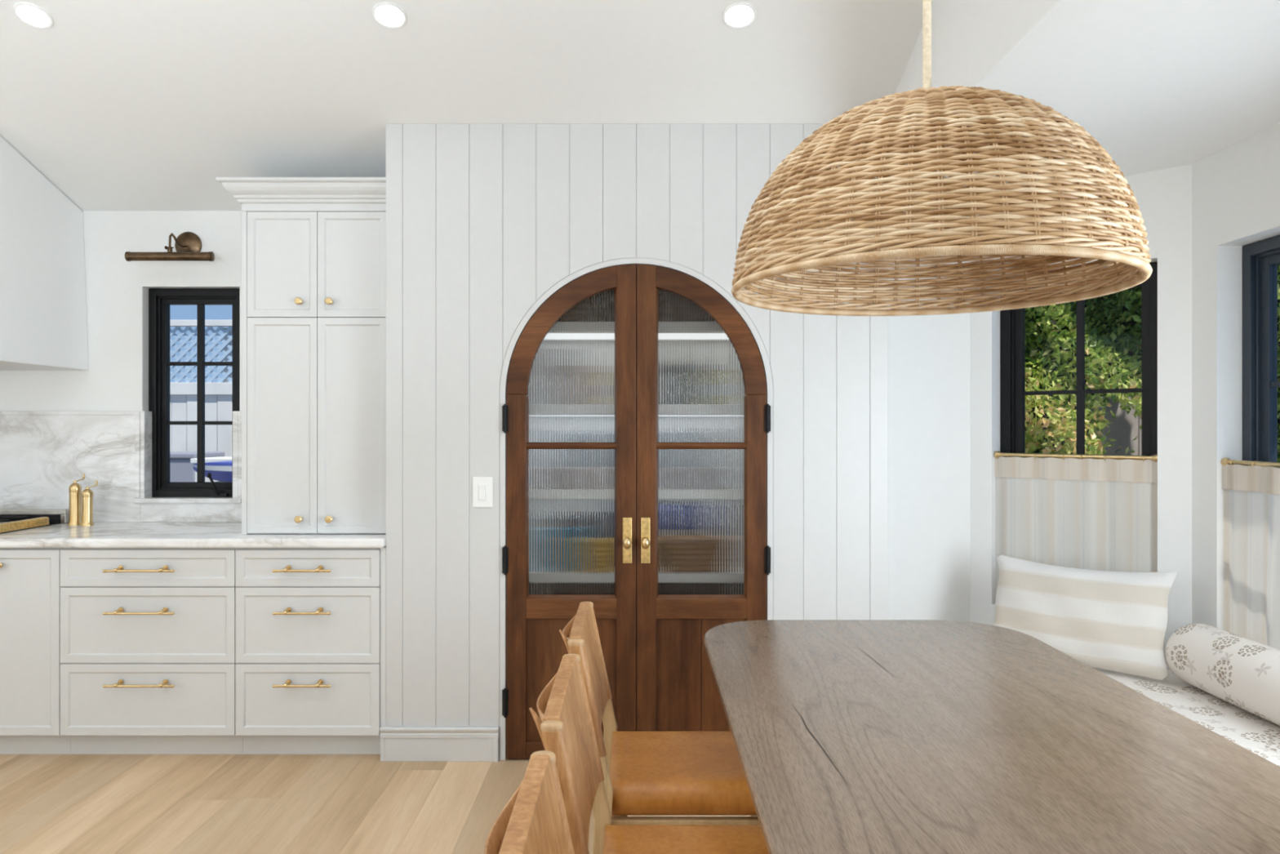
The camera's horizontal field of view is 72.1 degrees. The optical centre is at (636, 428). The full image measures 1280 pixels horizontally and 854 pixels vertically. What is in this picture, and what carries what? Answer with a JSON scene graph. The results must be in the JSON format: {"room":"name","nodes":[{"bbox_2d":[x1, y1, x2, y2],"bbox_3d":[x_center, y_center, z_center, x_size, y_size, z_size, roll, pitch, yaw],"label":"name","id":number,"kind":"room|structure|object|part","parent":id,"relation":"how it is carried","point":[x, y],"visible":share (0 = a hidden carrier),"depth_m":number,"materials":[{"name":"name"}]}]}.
{"room":"eat-in kitchen","nodes":[
{"label":"eat-in kitchen","id":0,"kind":"room"},
{"bbox_2d":[0,210,241,525],"bbox_3d":[-2.300,0.000,4.380,4.600,2.750,0.220,0,0,0],"label":"wall","id":1,"kind":"structure","parent":0,"point":[116,379],"depth_m":4.27,"materials":[{"name":"paint"}]},
{"bbox_2d":[0,135,88,370],"bbox_3d":[-3.188,-0.776,3.915,1.065,0.991,0.709,0,0,0],"label":"range hood","id":2,"kind":"object","parent":1,"relation":"attached to","point":[43,326],"visible":1,"depth_m":3.93,"materials":[{"name":"paint"}]},
{"bbox_2d":[0,411,241,522],"bbox_3d":[-2.645,0.186,4.278,1.910,0.536,0.084,0,0,0],"label":"backsplash","id":3,"kind":"structure","parent":1,"relation":"attached to","point":[42,453],"depth_m":4.25,"materials":[{"name":"white stone"}]},
{"bbox_3d":[-2.163,0.350,4.278,0.517,0.022,0.084,0,0,0],"label":"window sill","id":4,"kind":"part","parent":3,"relation":"part of","materials":[{"name":"white stone"}]},
{"bbox_2d":[124,231,214,261],"bbox_3d":[-2.172,-0.864,4.172,0.404,0.174,0.196,0,0,0],"label":"picture light","id":5,"kind":"object","parent":1,"relation":"attached to","point":[188,245],"visible":1,"depth_m":4.09,"materials":[{"name":"brown metal"}]},
{"bbox_3d":[-2.172,-0.799,4.097,0.404,0.045,0.045,0,0,0],"label":"lamp shade","id":6,"kind":"part","parent":5,"relation":"part of","materials":[{"name":"brown metal"}]},
{"bbox_3d":[-2.172,-0.864,4.169,0.010,0.097,0.154,0,0,0],"label":"arm","id":7,"kind":"part","parent":5,"relation":"part of","materials":[{"name":"brown metal"}]},
{"bbox_3d":[-2.172,-0.887,4.256,0.128,0.128,0.027,0,0,0],"label":"wall plate","id":8,"kind":"part","parent":5,"relation":"part of","materials":[{"name":"brown metal"}]},
{"bbox_2d":[148,288,239,497],"bbox_3d":[-2.168,-0.172,4.330,0.482,1.025,0.130,0,0,0],"label":"window","id":9,"kind":"structure","parent":1,"relation":"in","point":[160,300],"depth_m":4.35,"materials":[{"name":"black metal"}]},
{"bbox_3d":[-2.043,0.277,4.291,0.082,0.118,0.054,0,0,0],"label":"crank handle","id":10,"kind":"part","parent":9,"relation":"part of","materials":[{"name":"black metal"}]},
{"bbox_2d":[0,754,750,853],"bbox_3d":[-1.151,1.405,0.550,7.299,0.060,7.900,0,0,0],"label":"floor","id":11,"kind":"structure","parent":0,"point":[50,803],"depth_m":3.22,"materials":[{"name":"brown wood"}]},
{"bbox_2d":[0,508,68,533],"bbox_3d":[-3.167,0.882,3.900,0.905,0.986,0.690,0,0,0],"label":"cooktop","id":12,"kind":"object","parent":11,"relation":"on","point":[11,519],"visible":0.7,"depth_m":4.18,"materials":[{"name":"metal"}]},
{"bbox_2d":[0,547,71,754],"bbox_3d":[-2.566,0.935,3.925,0.358,0.879,0.631,0,0,0],"label":"base cabinet","id":13,"kind":"object","parent":11,"relation":"on","point":[30,586],"visible":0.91,"depth_m":3.65,"materials":[{"name":"paint"}]},
{"bbox_2d":[60,547,243,754],"bbox_3d":[-2.023,0.935,3.918,0.724,0.879,0.644,0,0,0],"label":"base cabinet","id":14,"kind":"object","parent":11,"relation":"on","point":[148,635],"visible":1,"depth_m":3.65,"materials":[{"name":"paint"}]},
{"bbox_3d":[-2.040,1.051,3.618,0.293,0.026,0.044,0,0,0],"label":"handle","id":15,"kind":"part","parent":14,"relation":"part of","materials":[{"name":"gold metal"}]},
{"bbox_3d":[-2.040,0.753,3.618,0.293,0.026,0.044,0,0,0],"label":"handle","id":16,"kind":"part","parent":14,"relation":"part of","materials":[{"name":"gold metal"}]},
{"bbox_3d":[-2.040,0.579,3.618,0.293,0.026,0.044,0,0,0],"label":"handle","id":17,"kind":"part","parent":14,"relation":"part of","materials":[{"name":"gold metal"}]},
{"bbox_3d":[-2.023,0.579,3.650,0.722,0.152,0.020,0,0,0],"label":"drawer","id":18,"kind":"part","parent":14,"relation":"part of","materials":[{"name":"paint"}]},
{"bbox_3d":[-2.023,1.123,3.650,0.722,0.296,0.020,0,0,0],"label":"drawer","id":19,"kind":"part","parent":14,"relation":"part of","materials":[{"name":"paint"}]},
{"bbox_3d":[-2.023,0.815,3.650,0.722,0.314,0.020,0,0,0],"label":"drawer","id":20,"kind":"part","parent":14,"relation":"part of","materials":[{"name":"paint"}]},
{"bbox_2d":[235,547,380,754],"bbox_3d":[-1.361,0.935,3.918,0.598,0.879,0.644,0,0,0],"label":"base cabinet","id":21,"kind":"object","parent":11,"relation":"on","point":[308,620],"visible":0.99,"depth_m":3.65,"materials":[{"name":"paint"}]},
{"bbox_2d":[0,521,386,547],"bbox_3d":[-1.895,0.474,3.943,1.713,0.040,0.652,0,0,0],"label":"countertop","id":22,"kind":"structure","parent":21,"relation":"on","point":[101,535],"depth_m":3.63,"materials":[{"name":"white stone"}]},
{"bbox_2d":[67,473,84,525],"bbox_3d":[-2.634,0.334,4.134,0.059,0.240,0.067,0,0,0],"label":"pepper mill","id":23,"kind":"object","parent":22,"relation":"on","point":[74,489],"visible":0.98,"depth_m":4.11,"materials":[{"name":"gold metal"}]},
{"bbox_2d":[80,480,97,525],"bbox_3d":[-2.557,0.348,4.104,0.064,0.213,0.054,0,0,21],"label":"pepper mill","id":24,"kind":"object","parent":22,"relation":"on","point":[86,495],"visible":1,"depth_m":4.09,"materials":[{"name":"gold metal"}]},
{"bbox_2d":[215,177,386,534],"bbox_3d":[-1.398,-0.298,3.973,0.722,1.502,0.584,0,0,0],"label":"upper cabinet","id":25,"kind":"object","parent":22,"relation":"on","point":[313,249],"visible":0.88,"depth_m":3.76,"materials":[{"name":"paint"}]},
{"bbox_3d":[-1.512,-0.011,3.765,0.298,0.920,0.020,0,0,0],"label":"door","id":26,"kind":"part","parent":25,"relation":"part of","materials":[{"name":"paint"}]},
{"bbox_3d":[-1.512,-0.699,3.765,0.298,0.449,0.020,0,0,0],"label":"door","id":27,"kind":"part","parent":25,"relation":"part of","materials":[{"name":"paint"}]},
{"bbox_3d":[-1.434,-0.539,3.740,0.031,0.031,0.031,0,0,0],"label":"knob","id":28,"kind":"part","parent":25,"relation":"part of","materials":[{"name":"gold metal"}]},
{"bbox_3d":[-1.434,0.387,3.740,0.031,0.031,0.031,0,0,0],"label":"knob","id":29,"kind":"part","parent":25,"relation":"part of","materials":[{"name":"gold metal"}]},
{"bbox_3d":[-1.398,-1.004,3.973,0.722,0.091,0.584,0,0,0],"label":"crown moulding","id":30,"kind":"part","parent":25,"relation":"part of","materials":[{"name":"paint"}]},
{"bbox_3d":[-1.305,-0.539,3.740,0.031,0.031,0.031,0,0,0],"label":"knob","id":31,"kind":"part","parent":25,"relation":"part of","materials":[{"name":"gold metal"}]},
{"bbox_3d":[-1.305,0.387,3.740,0.031,0.031,0.031,0,0,0],"label":"knob","id":32,"kind":"part","parent":25,"relation":"part of","materials":[{"name":"gold metal"}]},
{"bbox_3d":[-1.212,-0.699,3.765,0.297,0.449,0.020,0,0,0],"label":"door","id":33,"kind":"part","parent":25,"relation":"part of","materials":[{"name":"paint"}]},
{"bbox_3d":[-1.212,-0.011,3.765,0.297,0.920,0.020,0,0,0],"label":"door","id":34,"kind":"part","parent":25,"relation":"part of","materials":[{"name":"paint"}]},
{"bbox_3d":[-1.372,1.051,3.618,0.240,0.026,0.044,0,0,0],"label":"handle","id":35,"kind":"part","parent":21,"relation":"part of","materials":[{"name":"gold metal"}]},
{"bbox_3d":[-1.372,0.753,3.618,0.240,0.026,0.044,0,0,0],"label":"handle","id":36,"kind":"part","parent":21,"relation":"part of","materials":[{"name":"gold metal"}]},
{"bbox_3d":[-1.372,0.579,3.618,0.240,0.026,0.044,0,0,0],"label":"handle","id":37,"kind":"part","parent":21,"relation":"part of","materials":[{"name":"gold metal"}]},
{"bbox_3d":[-1.361,1.123,3.650,0.595,0.296,0.020,0,0,0],"label":"drawer","id":38,"kind":"part","parent":21,"relation":"part of","materials":[{"name":"paint"}]},
{"bbox_3d":[-1.361,0.815,3.650,0.595,0.314,0.020,0,0,0],"label":"drawer","id":39,"kind":"part","parent":21,"relation":"part of","materials":[{"name":"paint"}]},
{"bbox_3d":[-1.361,0.579,3.650,0.595,0.152,0.020,0,0,0],"label":"drawer","id":40,"kind":"part","parent":21,"relation":"part of","materials":[{"name":"paint"}]},
{"bbox_2d":[380,546,386,726],"bbox_3d":[-1.050,0.935,3.959,0.022,0.880,0.622,0,0,0],"label":"filler panel","id":41,"kind":"object","parent":11,"relation":"on","point":[383,550],"visible":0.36,"depth_m":3.65,"materials":[{"name":"paint"}]},
{"bbox_2d":[484,750,574,853],"bbox_3d":[0.085,0.944,1.205,0.585,0.862,0.506,0,0,0],"label":"dining chair","id":42,"kind":"object","parent":11,"relation":"on","point":[534,820],"visible":1,"depth_m":1.30,"materials":[{"name":"brown wood"}]},
{"bbox_2d":[528,653,768,853],"bbox_3d":[0.085,0.944,1.830,0.585,0.862,0.506,0,0,0],"label":"dining chair","id":43,"kind":"object","parent":11,"relation":"on","point":[565,726],"visible":0.89,"depth_m":1.92,"materials":[{"name":"brown wood"}]},
{"bbox_3d":[-0.130,0.678,1.830,0.088,0.298,0.446,0,0,0],"label":"backrest","id":44,"kind":"part","parent":43,"relation":"part of","materials":[{"name":"brown wood"}]},
{"bbox_3d":[-0.111,0.970,2.065,0.104,0.810,0.024,0,0,0],"label":"leg","id":45,"kind":"part","parent":43,"relation":"part of","materials":[{"name":"brown wood"}]},
{"bbox_3d":[0.151,0.953,1.830,0.445,0.089,0.443,0,0,0],"label":"seat","id":46,"kind":"part","parent":43,"relation":"part of","materials":[{"name":"leather"}]},
{"bbox_2d":[559,601,759,824],"bbox_3d":[0.085,0.944,2.455,0.585,0.862,0.506,0,0,0],"label":"dining chair","id":47,"kind":"object","parent":11,"relation":"on","point":[646,772],"visible":0.66,"depth_m":2.32,"materials":[{"name":"brown leather"}]},
{"bbox_3d":[-0.130,0.678,2.455,0.088,0.298,0.446,0,0,0],"label":"backrest","id":48,"kind":"part","parent":47,"relation":"part of","materials":[{"name":"brown wood"}]},
{"bbox_3d":[-0.111,0.970,2.220,0.104,0.810,0.024,0,0,0],"label":"leg","id":49,"kind":"part","parent":47,"relation":"part of","materials":[{"name":"brown wood"}]},
{"bbox_3d":[-0.111,0.970,2.690,0.104,0.810,0.024,0,0,0],"label":"leg","id":50,"kind":"part","parent":47,"relation":"part of","materials":[{"name":"brown wood"}]},
{"bbox_3d":[-0.043,1.006,2.455,0.040,0.017,0.350,0,0,0],"label":"cross rail","id":51,"kind":"part","parent":47,"relation":"part of","materials":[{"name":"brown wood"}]},
{"bbox_3d":[0.151,0.953,2.455,0.445,0.089,0.443,0,0,0],"label":"seat","id":52,"kind":"part","parent":47,"relation":"part of","materials":[{"name":"leather"}]},
{"bbox_3d":[0.147,1.018,2.255,0.430,0.038,0.024,0,0,0],"label":"rail","id":53,"kind":"part","parent":47,"relation":"part of","materials":[{"name":"brown wood"}]},
{"bbox_2d":[703,619,1279,853],"bbox_3d":[0.688,0.995,1.593,0.979,0.760,2.485,0,0,0],"label":"dining table","id":54,"kind":"object","parent":11,"relation":"on","point":[851,736],"visible":1,"depth_m":1.67,"materials":[{"name":"brown wood"}]},
{"bbox_3d":[1.770,1.198,2.232,0.850,0.355,3.765,0,0,0],"label":"window bench","id":55,"kind":"object","parent":11,"relation":"on","visible":0},
{"bbox_2d":[1089,664,1279,766],"bbox_3d":[1.766,0.982,2.228,0.841,0.074,3.757,0,0,0],"label":"bench cushion","id":56,"kind":"object","parent":55,"relation":"on","point":[1260,735],"visible":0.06,"depth_m":2.93,"materials":[{"name":"fabric"}]},
{"bbox_2d":[992,553,1177,680],"bbox_3d":[1.747,0.734,3.503,0.684,0.388,0.175,0,0,45],"label":"lumbar pillow","id":57,"kind":"object","parent":56,"relation":"on","point":[1106,620],"visible":0.88,"depth_m":3.41,"materials":[{"name":"fabric"}]},
{"bbox_2d":[1164,622,1279,725],"bbox_3d":[2.064,0.831,2.135,0.228,0.228,2.270,0,0,0],"label":"bolster","id":58,"kind":"object","parent":56,"relation":"on","point":[1244,673],"visible":1,"depth_m":2.94,"materials":[{"name":"fabric"}]},
{"bbox_2d":[0,0,933,210],"bbox_3d":[-1.817,-1.700,0.560,5.967,1.460,7.920,0,0,0],"label":"ceiling","id":59,"kind":"structure","parent":0,"point":[119,104],"depth_m":3.36,"materials":[{"name":"paint"}]},
{"bbox_2d":[13,2,53,29],"bbox_3d":[-2.115,-1.446,3.086,0.120,0.042,0.114,0,0,-5],"label":"recessed light","id":60,"kind":"object","parent":59,"relation":"in","point":[33,15],"visible":1,"depth_m":3.08,"materials":[{"name":"white plastic"}]},
{"bbox_2d":[371,2,407,29],"bbox_3d":[-0.866,-1.446,3.086,0.120,0.042,0.114,0,0,-5],"label":"recessed light","id":61,"kind":"object","parent":59,"relation":"in","point":[388,15],"visible":1,"depth_m":3.08,"materials":[{"name":"white plastic"}]},
{"bbox_2d":[722,2,756,29],"bbox_3d":[0.361,-1.446,3.086,0.120,0.042,0.114,0,0,-5],"label":"recessed light","id":62,"kind":"object","parent":59,"relation":"in","point":[737,15],"visible":1,"depth_m":3.08,"materials":[{"name":"white plastic"}]},
{"bbox_2d":[731,0,1152,316],"bbox_3d":[0.690,-1.062,2.090,0.924,1.478,0.924,0,0,-6],"label":"pendant lamp","id":63,"kind":"object","parent":59,"relation":"hanging from","point":[900,226],"visible":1,"depth_m":1.77,"materials":[{"name":"wicker"}]},
{"bbox_3d":[0.690,-1.234,2.090,0.020,1.058,0.021,0,0,0],"label":"wrapped rod","id":64,"kind":"part","parent":63,"relation":"part of","materials":[{"name":"fabric"}]},
{"bbox_2d":[386,124,887,759],"bbox_3d":[0.002,0.046,3.695,2.081,2.657,0.100,0,0,0],"label":"wall","id":65,"kind":"structure","parent":0,"point":[482,220],"depth_m":3.65,"materials":[{"name":"paint"}]},
{"bbox_2d":[379,725,498,762],"bbox_3d":[-0.813,1.304,3.683,0.488,0.142,0.124,0,0,0],"label":"baseboard","id":66,"kind":"structure","parent":65,"relation":"attached to","point":[397,743],"depth_m":3.63,"materials":[{"name":"paint"}]},
{"bbox_3d":[-0.813,1.255,3.633,0.488,0.044,0.024,0,0,0],"label":"cap moulding","id":67,"kind":"part","parent":66,"relation":"part of","materials":[{"name":"paint"}]},
{"bbox_3d":[-0.591,1.326,3.634,0.044,0.098,0.023,0,0,0],"label":"turned moulding","id":68,"kind":"part","parent":66,"relation":"part of","materials":[{"name":"paint"}]},
{"bbox_2d":[472,476,493,507],"bbox_3d":[-0.636,0.265,3.639,0.083,0.126,0.010,0,0,0],"label":"light switch","id":69,"kind":"object","parent":65,"relation":"attached to","point":[482,486],"visible":1,"depth_m":3.64,"materials":[{"name":"white plastic"}]},
{"bbox_3d":[-0.636,0.265,3.638,0.038,0.070,0.002,0,0,0],"label":"rocker frame","id":70,"kind":"part","parent":69,"relation":"part of","materials":[{"name":"white plastic"}]},
{"bbox_2d":[502,264,770,759],"bbox_3d":[0.000,0.346,3.637,1.108,2.046,0.112,0,0,0],"label":"door","id":71,"kind":"structure","parent":65,"relation":"in","point":[636,413],"depth_m":3.65,"materials":[{"name":"brown wood"}]},
{"bbox_3d":[-0.269,1.333,3.660,0.376,0.072,0.042,0,0,0],"label":"rail","id":72,"kind":"part","parent":71,"relation":"part of","materials":[{"name":"brown wood"}]},
{"bbox_3d":[-0.310,-0.405,3.660,0.457,0.532,0.042,0,0,0],"label":"arched rail","id":73,"kind":"part","parent":71,"relation":"part of","materials":[{"name":"brown wood"}]},
{"bbox_3d":[-0.269,0.748,3.660,0.376,0.082,0.042,0,0,0],"label":"rail","id":74,"kind":"part","parent":71,"relation":"part of","materials":[{"name":"brown wood"}]},
{"bbox_3d":[-0.269,-0.261,3.677,0.376,0.669,0.006,0,0,0],"label":"glass pane","id":75,"kind":"part","parent":71,"relation":"part of","materials":[{"name":"white"}]},
{"bbox_3d":[-0.269,0.388,3.677,0.376,0.630,0.006,0,0,0],"label":"glass pane","id":76,"kind":"part","parent":71,"relation":"part of","materials":[{"name":"white"}]},
{"bbox_3d":[-0.037,0.469,3.608,0.035,0.049,0.054,0,0,0],"label":"knob","id":77,"kind":"part","parent":71,"relation":"part of","materials":[{"name":"gold metal"}]},
{"bbox_3d":[-0.037,0.464,3.637,0.037,0.188,0.004,0,0,0],"label":"handle plate","id":78,"kind":"part","parent":71,"relation":"part of","materials":[{"name":"gold metal"}]},
{"bbox_3d":[0.037,0.464,3.637,0.037,0.188,0.004,0,0,0],"label":"handle plate","id":79,"kind":"part","parent":71,"relation":"part of","materials":[{"name":"gold metal"}]},
{"bbox_3d":[0.037,0.469,3.608,0.035,0.049,0.054,0,0,0],"label":"knob","id":80,"kind":"part","parent":71,"relation":"part of","materials":[{"name":"gold metal"}]},
{"bbox_3d":[0.269,0.388,3.677,0.376,0.630,0.006,0,0,0],"label":"glass pane","id":81,"kind":"part","parent":71,"relation":"part of","materials":[{"name":"white"}]},
{"bbox_3d":[0.269,0.748,3.660,0.376,0.082,0.042,0,0,0],"label":"rail","id":82,"kind":"part","parent":71,"relation":"part of","materials":[{"name":"brown wood"}]},
{"bbox_3d":[0.269,-0.261,3.677,0.376,0.669,0.006,0,0,0],"label":"glass pane","id":83,"kind":"part","parent":71,"relation":"part of","materials":[{"name":"white"}]},
{"bbox_3d":[0.310,-0.405,3.660,0.457,0.532,0.042,0,0,0],"label":"arched rail","id":84,"kind":"part","parent":71,"relation":"part of","materials":[{"name":"brown wood"}]},
{"bbox_2d":[499,257,773,759],"bbox_3d":[0.000,0.335,3.693,1.132,2.080,0.103,0,0,0],"label":"trim","id":85,"kind":"structure","parent":65,"relation":"attached to","point":[704,279],"depth_m":3.64,"materials":[{"name":"paint"}]},
{"bbox_2d":[887,255,970,622],"bbox_3d":[1.357,0.075,4.219,0.713,2.600,0.200,0,0,0],"label":"wall","id":86,"kind":"structure","parent":0,"point":[929,356],"depth_m":4.12,"materials":[{"name":"paint"}]},
{"bbox_2d":[895,0,1112,164],"bbox_3d":[1.083,-1.695,1.980,0.127,1.330,4.640,0,0,0],"label":"wall","id":87,"kind":"structure","parent":0,"point":[986,44],"depth_m":2.56,"materials":[{"name":"paint"}]},
{"bbox_2d":[970,164,1191,664],"bbox_3d":[1.952,0.075,3.872,0.899,2.600,0.200,0,0,45],"label":"wall","id":88,"kind":"structure","parent":0,"point":[1163,197],"depth_m":3.55,"materials":[{"name":"paint"}]},
{"bbox_2d":[994,456,1157,599],"bbox_3d":[1.901,0.466,3.823,0.027,0.674,0.699,0,0,-45],"label":"cafe curtain","id":89,"kind":"object","parent":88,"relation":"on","point":[1089,513],"visible":0.76,"depth_m":3.81,"materials":[{"name":"fabric"}]},
{"bbox_2d":[994,450,1157,462],"bbox_3d":[1.898,0.124,3.833,0.671,0.036,0.034,0,0,45],"label":"curtain rod","id":90,"kind":"object","parent":88,"relation":"attached to","point":[997,454],"visible":0.98,"depth_m":3.81,"materials":[{"name":"gold metal"}]},
{"bbox_2d":[994,450,1001,457],"bbox_3d":[1.671,0.122,4.061,0.027,0.033,0.034,0,0,45],"label":"socket","id":91,"kind":"object","parent":90,"relation":"attached to","point":[997,454],"depth_m":4.05,"materials":[{"name":"gold metal"}]},
{"bbox_3d":[1.899,0.122,3.833,0.670,0.019,0.019,0,0,45],"label":"rod","id":92,"kind":"part","parent":90,"relation":"part of","materials":[{"name":"gold metal"}]},
{"bbox_2d":[1151,453,1157,462],"bbox_3d":[2.126,0.122,3.605,0.025,0.033,0.034,0,0,45],"label":"socket","id":93,"kind":"object","parent":90,"relation":"attached to","point":[1153,457],"depth_m":3.60,"materials":[{"name":"gold metal"}]},
{"bbox_2d":[1000,262,1157,460],"bbox_3d":[1.964,0.059,3.898,0.673,1.495,0.075,0,0,45],"label":"window","id":94,"kind":"structure","parent":88,"relation":"in","point":[1013,393],"depth_m":3.90,"materials":[{"name":"black metal"}]},
{"bbox_2d":[931,0,1279,199],"bbox_3d":[1.797,-1.095,1.909,1.304,0.100,4.819,0,0,0],"label":"ceiling","id":95,"kind":"structure","parent":0,"point":[1158,84],"depth_m":2.63,"materials":[{"name":"paint"}]},
{"bbox_2d":[1191,122,1279,630],"bbox_3d":[2.299,0.075,1.891,0.200,2.600,3.183,0,0,0],"label":"wall","id":96,"kind":"structure","parent":0,"point":[1236,188],"depth_m":3.33,"materials":[{"name":"paint"}]},
{"bbox_2d":[1220,457,1279,467],"bbox_3d":[2.229,0.129,2.817,0.034,0.035,1.031,0,0,0],"label":"curtain rod","id":97,"kind":"object","parent":96,"relation":"attached to","point":[1224,461],"visible":0.92,"depth_m":3.19,"materials":[{"name":"gold metal"}]},
{"bbox_2d":[1220,457,1231,465],"bbox_3d":[2.229,0.128,3.320,0.034,0.033,0.027,0,0,0],"label":"socket","id":98,"kind":"object","parent":97,"relation":"attached to","point":[1224,461],"depth_m":3.31,"materials":[{"name":"gold metal"}]},
{"bbox_2d":[1222,463,1279,649],"bbox_3d":[2.215,0.468,2.840,0.043,0.670,1.040,0,0,0],"label":"cafe curtain","id":99,"kind":"object","parent":97,"relation":"hanging from","point":[1251,495],"visible":0.94,"depth_m":3.17,"materials":[{"name":"fabric"}]},
{"bbox_2d":[1242,235,1279,466],"bbox_3d":[2.399,0.059,2.817,0.211,1.495,1.030,0,0,0],"label":"window","id":100,"kind":"structure","parent":96,"relation":"in","point":[1260,259],"depth_m":3.28,"materials":[{"name":"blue metal"}]},
{"bbox_3d":[2.414,0.059,2.823,0.035,1.401,0.936,0,0,-9],"label":"sash","id":101,"kind":"part","parent":100,"relation":"part of","materials":[{"name":"black metal"}]},
{"label":"outside","id":102,"kind":"structure","parent":0,"visible":0},
{"bbox_3d":[0.000,1.700,10.300,28.000,0.150,11.400,0,0,0],"label":"ground","id":103,"kind":"structure","parent":102,"visible":0},
{"bbox_2d":[169,451,224,481],"bbox_3d":[-4.085,0.917,7.650,0.770,1.415,0.540,0,0,0],"label":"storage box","id":104,"kind":"object","parent":103,"relation":"on","point":[181,469],"visible":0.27,"depth_m":7.40,"materials":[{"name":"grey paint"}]},
{"bbox_3d":[-4.085,0.233,7.650,0.770,0.045,0.540,0,0,0],"label":"lid","id":105,"kind":"part","parent":104,"relation":"part of","materials":[{"name":"grey paint"}]},
{"bbox_2d":[169,320,231,456],"bbox_3d":[-3.228,0.285,8.650,6.787,2.680,0.160,0,0,0],"label":"fence","id":106,"kind":"object","parent":103,"relation":"on","point":[183,395],"visible":0.09,"depth_m":8.60,"materials":[{"name":"white wood"}]},
{"bbox_3d":[-4.000,-1.025,8.610,3.200,0.060,0.080,0,0,0],"label":"fence rail","id":107,"kind":"part","parent":106,"relation":"part of","materials":[{"name":"white wood"}]},
{"bbox_3d":[-4.000,-0.385,8.610,3.200,0.120,0.080,0,0,0],"label":"fence rail","id":108,"kind":"part","parent":106,"relation":"part of","materials":[{"name":"white wood"}]},
{"bbox_3d":[-4.000,0.320,8.680,0.100,2.610,0.100,0,0,0],"label":"fence post","id":109,"kind":"part","parent":106,"relation":"part of","materials":[{"name":"white wood"}]},
{"bbox_2d":[190,456,231,481],"bbox_3d":[-2.965,0.930,7.050,0.990,1.390,0.460,0,0,0],"label":"stand","id":110,"kind":"object","parent":103,"relation":"on","point":[193,460],"visible":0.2,"depth_m":6.83,"materials":[{"name":"white"}]},
{"bbox_2d":[192,460,231,481],"bbox_3d":[-2.495,0.932,6.350,1.390,1.385,0.570,0,0,0],"label":"boat","id":111,"kind":"object","parent":103,"relation":"on","point":[220,471],"visible":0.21,"depth_m":6.15,"materials":[{"name":"blue plastic"}]},
{"bbox_3d":[-2.495,0.251,6.350,1.390,0.022,0.560,0,0,0],"label":"blue rail","id":112,"kind":"part","parent":111,"relation":"part of","materials":[{"name":"blue plastic"}]},
{"bbox_2d":[1089,396,1141,460],"bbox_3d":[4.742,0.565,6.484,7.600,2.120,0.122,0,0,14],"label":"wall","id":113,"kind":"structure","parent":103,"relation":"on","point":[1124,428],"depth_m":6.71,"materials":[{"name":"grey paint"}]},
{"bbox_3d":[4.279,0.600,6.596,0.947,2.050,0.060,0,0,14],"label":"wall panel","id":114,"kind":"part","parent":113,"relation":"part of","materials":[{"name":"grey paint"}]},
{"bbox_2d":[1025,264,1279,462],"bbox_3d":[4.142,-0.200,5.750,5.881,3.655,1.537,0,0,14],"label":"trees","id":115,"kind":"object","parent":103,"relation":"on","point":[1113,322],"visible":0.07,"depth_m":5.85,"materials":[{"name":"green plant"}]}
]}

